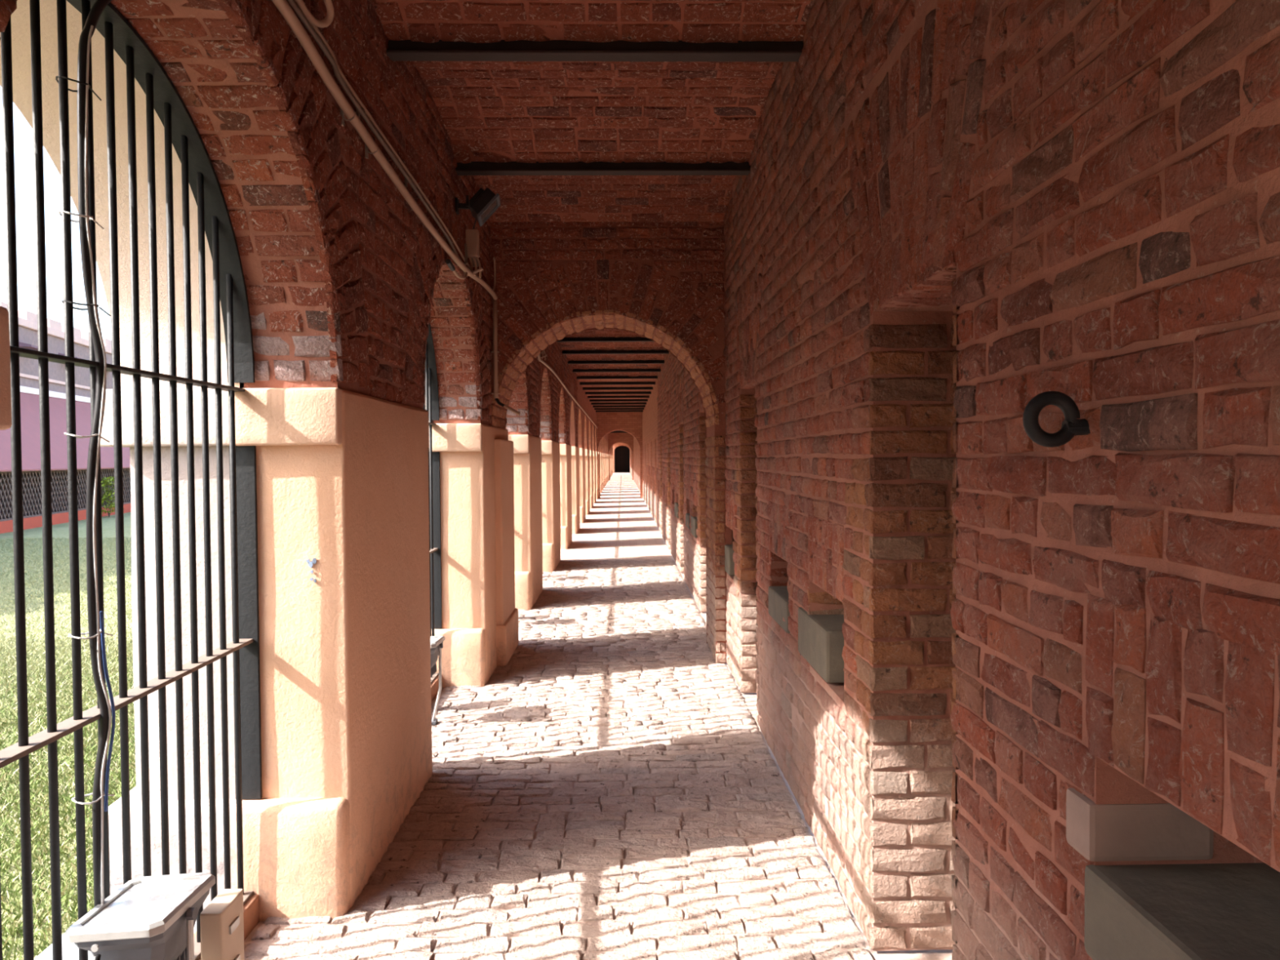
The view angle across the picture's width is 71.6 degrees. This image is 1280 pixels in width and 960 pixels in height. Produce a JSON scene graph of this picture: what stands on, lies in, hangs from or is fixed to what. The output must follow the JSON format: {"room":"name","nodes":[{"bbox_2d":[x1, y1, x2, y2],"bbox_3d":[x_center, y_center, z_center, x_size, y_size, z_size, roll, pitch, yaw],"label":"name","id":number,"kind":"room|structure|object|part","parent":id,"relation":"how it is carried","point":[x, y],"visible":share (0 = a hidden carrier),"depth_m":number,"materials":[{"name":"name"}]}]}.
{"room":"prison interior","nodes":[
{"label":"prison interior","id":0,"kind":"room"},
{"bbox_2d":[0,306,12,430],"bbox_3d":[-1.325,0.777,0.653,0.804,2.039,1.427,0,1,-1],"label":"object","id":1,"kind":"structure","parent":0,"point":[6,423],"depth_m":1.33,"materials":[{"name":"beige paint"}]},
{"bbox_2d":[100,387,432,921],"bbox_3d":[-1.382,0.704,3.577,0.804,2.039,1.377,0,1,-1],"label":"pillar","id":2,"kind":"structure","parent":0,"point":[343,522],"depth_m":2.95,"materials":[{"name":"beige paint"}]},
{"bbox_2d":[0,0,612,455],"bbox_3d":[-2.070,-2.042,38.923,0.740,1.692,88.500,0,1,-1],"label":"wall","id":3,"kind":"structure","parent":0,"point":[345,283],"depth_m":2.90,"materials":[{"name":"red brick"}]},
{"bbox_2d":[0,0,262,959],"bbox_3d":[-1.291,0.122,2.099,0.084,2.513,1.720,0,1,-1],"label":"window grille","id":4,"kind":"object","parent":3,"relation":"in","point":[180,131],"visible":0.85,"depth_m":2.31,"materials":[{"name":"black metal"}]},
{"bbox_2d":[55,0,115,907],"bbox_3d":[-1.262,0.049,2.101,0.074,2.558,0.190,0,2,26],"label":"cable","id":5,"kind":"object","parent":4,"relation":"attached to","point":[83,55],"visible":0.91,"depth_m":2.05,"materials":[{"name":"black plastic"}]},
{"bbox_3d":[-1.282,1.372,2.130,0.060,0.012,1.720,0,1,-1],"label":"rail","id":6,"kind":"part","parent":4,"relation":"part of","materials":[{"name":"metal"}]},
{"bbox_3d":[-1.304,0.474,2.938,0.084,1.173,0.012,0,1,-1],"label":"post","id":7,"kind":"part","parent":4,"relation":"part of","materials":[{"name":"grey metal"}]},
{"bbox_2d":[296,0,333,27],"bbox_3d":[-0.959,-1.403,2.483,0.064,0.126,0.377,0,1,6],"label":"cable","id":8,"kind":"object","parent":3,"relation":"attached to","point":[326,21],"visible":0.98,"depth_m":2.62,"materials":[{"name":"beige plastic"}]},
{"bbox_2d":[286,0,467,265],"bbox_3d":[-0.957,-1.234,2.045,0.050,0.193,6.188,0,1,-1],"label":"conduit","id":9,"kind":"object","parent":3,"relation":"attached to","point":[359,111],"visible":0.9,"depth_m":3.15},
{"bbox_2d":[271,0,497,300],"bbox_3d":[-0.965,-1.218,2.634,0.056,0.170,7.366,0,1,-1],"label":"pipe","id":10,"kind":"object","parent":3,"relation":"attached to","point":[283,6],"visible":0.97,"depth_m":3.04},
{"bbox_2d":[445,258,467,279],"bbox_3d":[-1.012,-1.162,4.925,0.030,0.085,0.505,0,1,0],"label":"connector","id":11,"kind":"object","parent":10,"relation":"attached to","point":[450,264],"visible":1,"depth_m":4.79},
{"bbox_2d":[293,0,495,290],"bbox_3d":[-0.972,-1.348,2.636,0.044,0.285,7.376,0,1,-1],"label":"conduit","id":12,"kind":"object","parent":3,"relation":"attached to","point":[317,30],"visible":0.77,"depth_m":3.46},
{"bbox_2d":[423,323,441,683],"bbox_3d":[-1.349,0.048,5.047,0.084,2.513,1.720,0,1,-1],"label":"window grille","id":13,"kind":"object","parent":3,"relation":"in","point":[431,387],"visible":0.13,"depth_m":5.82,"materials":[{"name":"black metal"}]},
{"bbox_3d":[-1.340,1.298,5.079,0.060,0.012,1.720,0,1,-1],"label":"rail","id":14,"kind":"part","parent":13,"relation":"part of","materials":[{"name":"metal"}]},
{"bbox_3d":[-1.363,0.400,5.886,0.084,1.173,0.012,0,1,-1],"label":"post","id":15,"kind":"part","parent":13,"relation":"part of","materials":[{"name":"black metal"}]},
{"bbox_2d":[465,219,483,278],"bbox_3d":[-0.958,-1.388,5.252,0.100,0.345,0.363,-1,2,-26],"label":"box","id":16,"kind":"object","parent":3,"relation":"attached to","point":[472,238],"visible":0.77,"depth_m":5.32,"materials":[{"name":"beige plastic"}]},
{"bbox_2d":[454,187,500,226],"bbox_3d":[-0.912,-1.545,5.027,0.258,0.170,0.223,0,1,-1],"label":"floodlight","id":17,"kind":"object","parent":3,"relation":"attached to","point":[483,203],"visible":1,"depth_m":4.94,"materials":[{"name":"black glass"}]},
{"bbox_3d":[-1.034,-1.550,5.023,0.012,0.080,0.060,0,1,-1],"label":"wall plate","id":18,"kind":"part","parent":17,"relation":"part of","materials":[{"name":"black metal"}]},
{"bbox_3d":[-0.858,-1.531,5.029,0.098,0.108,0.180,-1,1,-7],"label":"glass","id":19,"kind":"part","parent":17,"relation":"part of","materials":[{"name":"grey"}]},
{"bbox_2d":[490,297,520,415],"bbox_3d":[-0.959,-0.886,6.333,0.207,0.856,0.035,0,1,2],"label":"conduit","id":20,"kind":"object","parent":3,"relation":"attached to","point":[495,351],"visible":0.98,"depth_m":6.33,"materials":[{"name":"beige plastic"}]},
{"bbox_2d":[537,350,546,359],"bbox_3d":[-1.048,-1.501,9.770,0.100,0.345,0.363,-1,2,-26],"label":"box","id":21,"kind":"object","parent":3,"relation":"attached to","point":[543,351],"visible":0.37,"depth_m":9.87,"materials":[{"name":"brown plastic"}]},
{"bbox_2d":[537,354,597,428],"bbox_3d":[-1.298,-1.624,19.943,0.061,0.168,25.601,0,1,-1],"label":"conduit","id":22,"kind":"object","parent":3,"relation":"attached to","point":[539,356],"visible":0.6,"depth_m":13.04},
{"bbox_2d":[428,422,507,688],"bbox_3d":[-1.440,0.630,6.525,0.806,2.040,1.376,0,1,-1],"label":"pillar","id":23,"kind":"structure","parent":0,"point":[467,451],"depth_m":5.90,"materials":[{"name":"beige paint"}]},
{"bbox_2d":[507,435,542,610],"bbox_3d":[-1.499,0.555,9.474,0.806,2.037,1.378,0,1,-1],"label":"pillar","id":24,"kind":"structure","parent":0,"point":[527,459],"depth_m":8.86,"materials":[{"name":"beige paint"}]},
{"bbox_2d":[541,440,560,572],"bbox_3d":[-1.556,0.482,12.422,0.804,2.039,1.377,0,1,-1],"label":"pillar","id":25,"kind":"structure","parent":0,"point":[550,450],"depth_m":11.80,"materials":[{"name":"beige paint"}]},
{"bbox_2d":[560,444,572,549],"bbox_3d":[-1.615,0.407,15.373,0.797,2.034,1.373,0,1,-1],"label":"pillar","id":26,"kind":"structure","parent":0,"point":[566,506],"depth_m":14.75,"materials":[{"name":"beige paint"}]},
{"bbox_2d":[571,446,579,533],"bbox_3d":[-1.674,0.333,18.321,0.797,2.034,1.373,0,1,-1],"label":"pillar","id":27,"kind":"structure","parent":0,"point":[575,450],"depth_m":17.70,"materials":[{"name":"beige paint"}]},
{"bbox_2d":[579,448,585,523],"bbox_3d":[-1.732,0.259,21.270,0.797,2.034,1.373,0,1,-1],"label":"pillar","id":28,"kind":"structure","parent":0,"point":[582,451],"depth_m":20.65,"materials":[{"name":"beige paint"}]},
{"bbox_2d":[585,448,590,515],"bbox_3d":[-1.791,0.185,24.218,0.797,2.034,1.373,0,1,-1],"label":"pillar","id":29,"kind":"structure","parent":0,"point":[587,451],"depth_m":23.60,"materials":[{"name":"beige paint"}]},
{"bbox_2d":[589,449,593,508],"bbox_3d":[-1.849,0.111,27.166,0.797,2.034,1.373,0,1,-1],"label":"pillar","id":30,"kind":"structure","parent":0,"point":[591,459],"depth_m":26.55,"materials":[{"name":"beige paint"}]},
{"bbox_2d":[375,0,811,410],"bbox_3d":[-0.912,-2.779,40.583,1.870,0.175,91.706,0,1,-1],"label":"ceiling","id":31,"kind":"structure","parent":0,"point":[528,112],"depth_m":4.51,"materials":[{"name":"brick"}]},
{"bbox_2d":[386,40,803,62],"bbox_3d":[-0.179,-1.766,3.614,1.770,0.090,0.080,0,1,-1],"label":"ceiling beam","id":32,"kind":"structure","parent":31,"relation":"attached to","point":[403,50],"depth_m":3.60,"materials":[{"name":"metal"}]},
{"bbox_2d":[455,161,751,175],"bbox_3d":[-0.208,-1.802,5.088,1.770,0.090,0.080,0,1,-1],"label":"ceiling beam","id":33,"kind":"structure","parent":31,"relation":"attached to","point":[473,168],"depth_m":5.08,"materials":[{"name":"metal"}]},
{"bbox_2d":[555,337,654,342],"bbox_3d":[-0.354,-1.987,12.460,1.770,0.090,0.080,0,1,-1],"label":"ceiling beam","id":34,"kind":"structure","parent":31,"relation":"attached to","point":[565,339],"depth_m":12.44,"materials":[{"name":"metal"}]},
{"bbox_2d":[561,349,669,354],"bbox_3d":[-0.384,-2.024,13.934,1.770,0.090,0.080,0,1,-1],"label":"ceiling beam","id":35,"kind":"structure","parent":31,"relation":"attached to","point":[564,352],"depth_m":13.92,"materials":[{"name":"metal"}]},
{"bbox_2d":[567,360,664,364],"bbox_3d":[-0.413,-2.061,15.408,1.770,0.090,0.080,0,1,-1],"label":"ceiling beam","id":36,"kind":"structure","parent":31,"relation":"attached to","point":[614,362],"depth_m":15.39,"materials":[{"name":"metal"}]},
{"bbox_2d":[572,368,661,372],"bbox_3d":[-0.442,-2.098,16.882,1.770,0.090,0.080,0,1,-1],"label":"ceiling beam","id":37,"kind":"structure","parent":31,"relation":"attached to","point":[628,370],"depth_m":16.87,"materials":[{"name":"metal"}]},
{"bbox_2d":[576,375,657,379],"bbox_3d":[-0.471,-2.135,18.357,1.770,0.090,0.080,0,1,-1],"label":"ceiling beam","id":38,"kind":"structure","parent":31,"relation":"attached to","point":[586,377],"depth_m":18.34,"materials":[{"name":"metal"}]},
{"bbox_2d":[579,382,655,385],"bbox_3d":[-0.501,-2.172,19.831,1.770,0.090,0.080,0,1,-1],"label":"ceiling beam","id":39,"kind":"structure","parent":31,"relation":"attached to","point":[580,383],"depth_m":19.82,"materials":[{"name":"metal"}]},
{"bbox_2d":[582,386,653,390],"bbox_3d":[-0.530,-2.209,21.305,1.770,0.090,0.080,0,1,-1],"label":"ceiling beam","id":40,"kind":"structure","parent":31,"relation":"attached to","point":[584,388],"depth_m":21.29,"materials":[{"name":"metal"}]},
{"bbox_2d":[585,391,651,394],"bbox_3d":[-0.559,-2.246,22.779,1.770,0.090,0.080,0,1,-1],"label":"ceiling beam","id":41,"kind":"structure","parent":31,"relation":"attached to","point":[586,393],"depth_m":22.76,"materials":[{"name":"metal"}]},
{"bbox_2d":[587,395,648,398],"bbox_3d":[-0.588,-2.283,24.253,1.770,0.090,0.080,0,1,-1],"label":"ceiling beam","id":42,"kind":"structure","parent":31,"relation":"attached to","point":[588,397],"depth_m":24.24,"materials":[{"name":"metal"}]},
{"bbox_2d":[589,399,648,401],"bbox_3d":[-0.617,-2.320,25.728,1.770,0.090,0.080,0,1,-1],"label":"ceiling beam","id":43,"kind":"structure","parent":31,"relation":"attached to","point":[590,400],"depth_m":25.71,"materials":[{"name":"metal"}]},
{"bbox_2d":[591,402,646,404],"bbox_3d":[-0.647,-2.357,27.202,1.770,0.090,0.080,0,1,-1],"label":"ceiling beam","id":44,"kind":"structure","parent":31,"relation":"attached to","point":[592,403],"depth_m":27.19,"materials":[{"name":"metal"}]},
{"bbox_2d":[592,404,644,407],"bbox_3d":[-0.676,-2.394,28.676,1.770,0.090,0.080,0,1,-1],"label":"ceiling beam","id":45,"kind":"structure","parent":31,"relation":"attached to","point":[612,406],"depth_m":28.66,"materials":[{"name":"metal"}]},
{"bbox_2d":[594,407,644,409],"bbox_3d":[-0.705,-2.431,30.151,1.770,0.090,0.080,0,1,-1],"label":"ceiling beam","id":46,"kind":"structure","parent":31,"relation":"attached to","point":[632,408],"depth_m":30.13,"materials":[{"name":"metal"}]},
{"bbox_2d":[595,409,643,412],"bbox_3d":[-0.734,-2.468,31.625,1.770,0.090,0.080,0,1,-1],"label":"ceiling beam","id":47,"kind":"structure","parent":31,"relation":"attached to","point":[611,411],"depth_m":31.61,"materials":[{"name":"metal"}]},
{"bbox_2d":[592,450,595,503],"bbox_3d":[-1.908,0.037,30.115,0.797,2.034,1.373,0,1,-1],"label":"pillar","id":48,"kind":"structure","parent":0,"point":[593,451],"depth_m":29.50,"materials":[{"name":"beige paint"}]},
{"bbox_2d":[595,451,598,499],"bbox_3d":[-1.966,-0.037,33.063,0.797,2.034,1.373,0,1,-1],"label":"pillar","id":49,"kind":"structure","parent":0,"point":[597,452],"depth_m":32.43,"materials":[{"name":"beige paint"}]},
{"bbox_2d":[244,472,952,959],"bbox_3d":[-0.859,0.443,42.666,2.530,0.049,95.700,0,1,-1],"label":"floor","id":50,"kind":"structure","parent":0,"point":[612,789],"depth_m":3.75,"materials":[{"name":"brick"}]},
{"bbox_2d":[65,872,215,959],"bbox_3d":[-1.155,1.214,2.076,0.241,0.485,0.302,0,1,-1],"label":"box","id":51,"kind":"object","parent":50,"relation":"on","point":[148,917],"visible":1,"depth_m":2.03,"materials":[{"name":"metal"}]},
{"bbox_3d":[-1.158,0.992,2.078,0.172,0.023,0.234,0,1,-1],"label":"glass","id":52,"kind":"part","parent":51,"relation":"part of","materials":[{"name":"white glass"}]},
{"bbox_3d":[-1.075,1.227,2.085,0.060,0.430,0.017,0,1,-1],"label":"bracket arm","id":53,"kind":"part","parent":51,"relation":"part of","materials":[{"name":"metal"}]},
{"bbox_3d":[-1.044,1.011,2.070,0.016,0.029,0.028,0,1,-1],"label":"knob","id":54,"kind":"part","parent":51,"relation":"part of","materials":[{"name":"grey plastic"}]},
{"bbox_2d":[200,888,244,959],"bbox_3d":[-1.064,1.264,2.224,0.060,0.375,0.235,0,1,-1],"label":"box","id":55,"kind":"object","parent":50,"relation":"on","point":[221,922],"visible":1,"depth_m":2.24,"materials":[{"name":"cardboard"}]},
{"bbox_2d":[430,635,444,724],"bbox_3d":[-1.234,1.140,5.025,0.241,0.485,0.302,0,1,-1],"label":"floodlight","id":56,"kind":"object","parent":50,"relation":"on","point":[436,642],"visible":0.27,"depth_m":5.03,"materials":[{"name":"metal"}]},
{"bbox_3d":[-1.237,0.918,5.026,0.172,0.023,0.234,0,1,-1],"label":"glass","id":57,"kind":"part","parent":56,"relation":"part of","materials":[{"name":"white glass"}]},
{"bbox_3d":[-1.153,1.153,5.033,0.060,0.430,0.017,0,1,-1],"label":"bracket arm","id":58,"kind":"part","parent":56,"relation":"part of","materials":[{"name":"metal"}]},
{"bbox_2d":[488,221,732,666],"bbox_3d":[-0.244,-0.379,6.749,1.820,3.420,0.760,0,1,-1],"label":"arch","id":59,"kind":"object","parent":50,"relation":"on","point":[662,282],"visible":0.88,"depth_m":6.38,"materials":[{"name":"red brick"}]},
{"bbox_2d":[596,412,643,497],"bbox_3d":[-0.761,-1.044,33.286,1.780,3.420,0.760,0,1,-1],"label":"arch","id":60,"kind":"object","parent":50,"relation":"on","point":[631,423],"visible":0.66,"depth_m":32.91,"materials":[{"name":"red brick"}]},
{"bbox_2d":[608,432,633,479],"bbox_3d":[-1.287,-1.710,59.822,1.780,3.420,0.760,0,1,-1],"label":"arch","id":61,"kind":"object","parent":50,"relation":"on","point":[627,438],"visible":0.61,"depth_m":59.45,"materials":[{"name":"red brick"}]},
{"bbox_2d":[598,452,600,494],"bbox_3d":[-2.025,-0.111,36.012,0.797,2.034,1.373,0,1,-1],"label":"pillar","id":62,"kind":"structure","parent":0,"point":[598,452],"depth_m":35.70,"materials":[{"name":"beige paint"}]},
{"bbox_2d":[600,452,602,493],"bbox_3d":[-2.083,-0.185,38.961,0.797,2.034,1.373,0,1,-1],"label":"pillar","id":63,"kind":"structure","parent":0,"point":[601,487],"depth_m":38.35,"materials":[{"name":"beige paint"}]},
{"bbox_2d":[601,453,603,490],"bbox_3d":[-2.141,-0.259,41.909,0.797,2.034,1.373,0,1,-1],"label":"pillar","id":64,"kind":"structure","parent":0,"point":[602,453],"depth_m":41.31,"materials":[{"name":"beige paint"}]},
{"bbox_2d":[603,453,604,488],"bbox_3d":[-2.200,-0.333,44.858,0.797,2.034,1.373,0,1,-1],"label":"pillar","id":65,"kind":"structure","parent":0,"point":[603,453],"depth_m":44.25,"materials":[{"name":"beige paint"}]},
{"bbox_2d":[604,453,605,486],"bbox_3d":[-2.258,-0.407,47.806,0.797,2.034,1.373,0,1,-1],"label":"pillar","id":66,"kind":"structure","parent":0,"point":[604,453],"depth_m":47.37,"materials":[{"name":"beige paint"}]},
{"bbox_2d":[605,453,606,484],"bbox_3d":[-2.317,-0.481,50.755,0.797,2.034,1.373,0,1,-1],"label":"pillar","id":67,"kind":"structure","parent":0,"point":[606,454],"depth_m":50.12,"materials":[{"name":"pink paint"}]},
{"bbox_2d":[606,453,607,483],"bbox_3d":[-2.375,-0.555,53.703,0.797,2.034,1.373,0,1,-1],"label":"pillar","id":68,"kind":"structure","parent":0,"point":[606,454],"depth_m":53.07,"materials":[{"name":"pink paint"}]},
{"bbox_2d":[607,453,608,481],"bbox_3d":[-2.434,-0.629,56.651,0.797,2.034,1.373,0,1,-1],"label":"pillar","id":69,"kind":"structure","parent":0,"point":[607,454],"depth_m":56.03,"materials":[{"name":"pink paint"}]},
{"bbox_2d":[608,454,608,480],"bbox_3d":[-2.492,-0.703,59.600,0.797,2.034,1.373,0,1,-1],"label":"pillar","id":70,"kind":"structure","parent":0,"point":[608,455],"depth_m":58.98,"materials":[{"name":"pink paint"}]},
{"bbox_2d":[612,442,630,473],"bbox_3d":[-1.844,-2.421,88.148,2.470,3.420,3.400,0,1,-1],"label":"wall","id":71,"kind":"structure","parent":0,"point":[616,445],"depth_m":86.44,"materials":[{"name":"paint"}]},
{"bbox_2d":[614,445,630,472],"bbox_3d":[-1.798,-2.132,89.772,1.550,2.740,0.090,0,1,-1],"label":"door","id":72,"kind":"structure","parent":71,"relation":"in","point":[622,453],"depth_m":89.75,"materials":[{"name":"wood"}]},
{"bbox_2d":[630,0,1279,959],"bbox_3d":[0.142,-1.236,40.643,0.440,3.421,91.700,0,1,-1],"label":"wall","id":73,"kind":"structure","parent":0,"point":[1019,697],"depth_m":1.70,"materials":[{"name":"red brick"}]},
{"bbox_3d":[0.691,0.467,10.157,0.306,0.145,0.512,0,1,-1],"label":"stone sill","id":74,"kind":"part","parent":73,"relation":"part of","materials":[{"name":"grey stone"}]},
{"bbox_3d":[0.808,0.615,4.260,0.306,0.145,0.512,0,1,-1],"label":"stone sill","id":75,"kind":"part","parent":73,"relation":"part of","materials":[{"name":"grey stone"}]},
{"bbox_2d":[1022,391,1090,447],"bbox_3d":[0.678,-0.098,1.424,0.127,0.090,0.026,0,1,-1],"label":"ring","id":76,"kind":"object","parent":73,"relation":"attached to","point":[1072,425],"visible":0.94,"depth_m":1.41,"materials":[{"name":"black metal"}]},
{"bbox_3d":[0.869,0.692,1.196,0.306,0.145,0.472,0,1,-1],"label":"stone sill","id":77,"kind":"part","parent":73,"relation":"part of","materials":[{"name":"grey stone"}]},
{"label":"outside","id":78,"kind":"structure","parent":0,"visible":0},
{"bbox_2d":[0,511,136,959],"bbox_3d":[-46.450,1.138,39.128,88.640,0.001,200.000,0,1,-1],"label":"lawn","id":79,"kind":"structure","parent":78,"point":[61,531],"depth_m":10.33,"materials":[{"name":"plant"}]},
{"bbox_2d":[0,301,130,533],"bbox_3d":[-23.659,-2.418,37.386,8.750,6.880,86.000,-1,1,-12],"label":"building","id":80,"kind":"structure","parent":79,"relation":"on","point":[28,321],"depth_m":29.23,"materials":[{"name":"pink paint"}]},
{"bbox_2d":[18,342,38,351],"bbox_3d":[-20.232,-4.452,29.430,0.550,0.200,1.300,-1,1,-12],"label":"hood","id":81,"kind":"object","parent":80,"relation":"attached to","point":[21,344],"depth_m":29.08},
{"bbox_3d":[-19.614,-0.589,38.302,0.060,0.060,86.000,-1,1,-12],"label":"rail","id":82,"kind":"part","parent":80,"relation":"part of","materials":[{"name":"metal"}]},
{"bbox_3d":[-19.605,0.650,38.333,0.060,0.060,86.000,-1,1,-12],"label":"rail","id":83,"kind":"part","parent":80,"relation":"part of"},
{"bbox_2d":[101,475,115,516],"bbox_3d":[-17.179,0.530,28.693,0.896,1.339,0.864,0,1,-1],"label":"shrub","id":84,"kind":"object","parent":79,"relation":"on","point":[108,491],"visible":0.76,"depth_m":28.59,"materials":[{"name":"green plant"}]},
{"bbox_2d":[34,893,260,959],"bbox_3d":[-1.520,1.567,2.130,0.582,0.380,1.742,0,1,-1],"label":"trim","id":85,"kind":"structure","parent":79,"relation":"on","point":[251,915],"depth_m":2.80,"materials":[{"name":"paint"}]},
{"bbox_2d":[431,675,442,701],"bbox_3d":[-1.578,1.494,5.078,0.581,0.380,1.742,0,1,-1],"label":"trim","id":86,"kind":"structure","parent":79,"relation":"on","point":[435,684],"depth_m":5.65,"materials":[{"name":"paint"}]}
]}

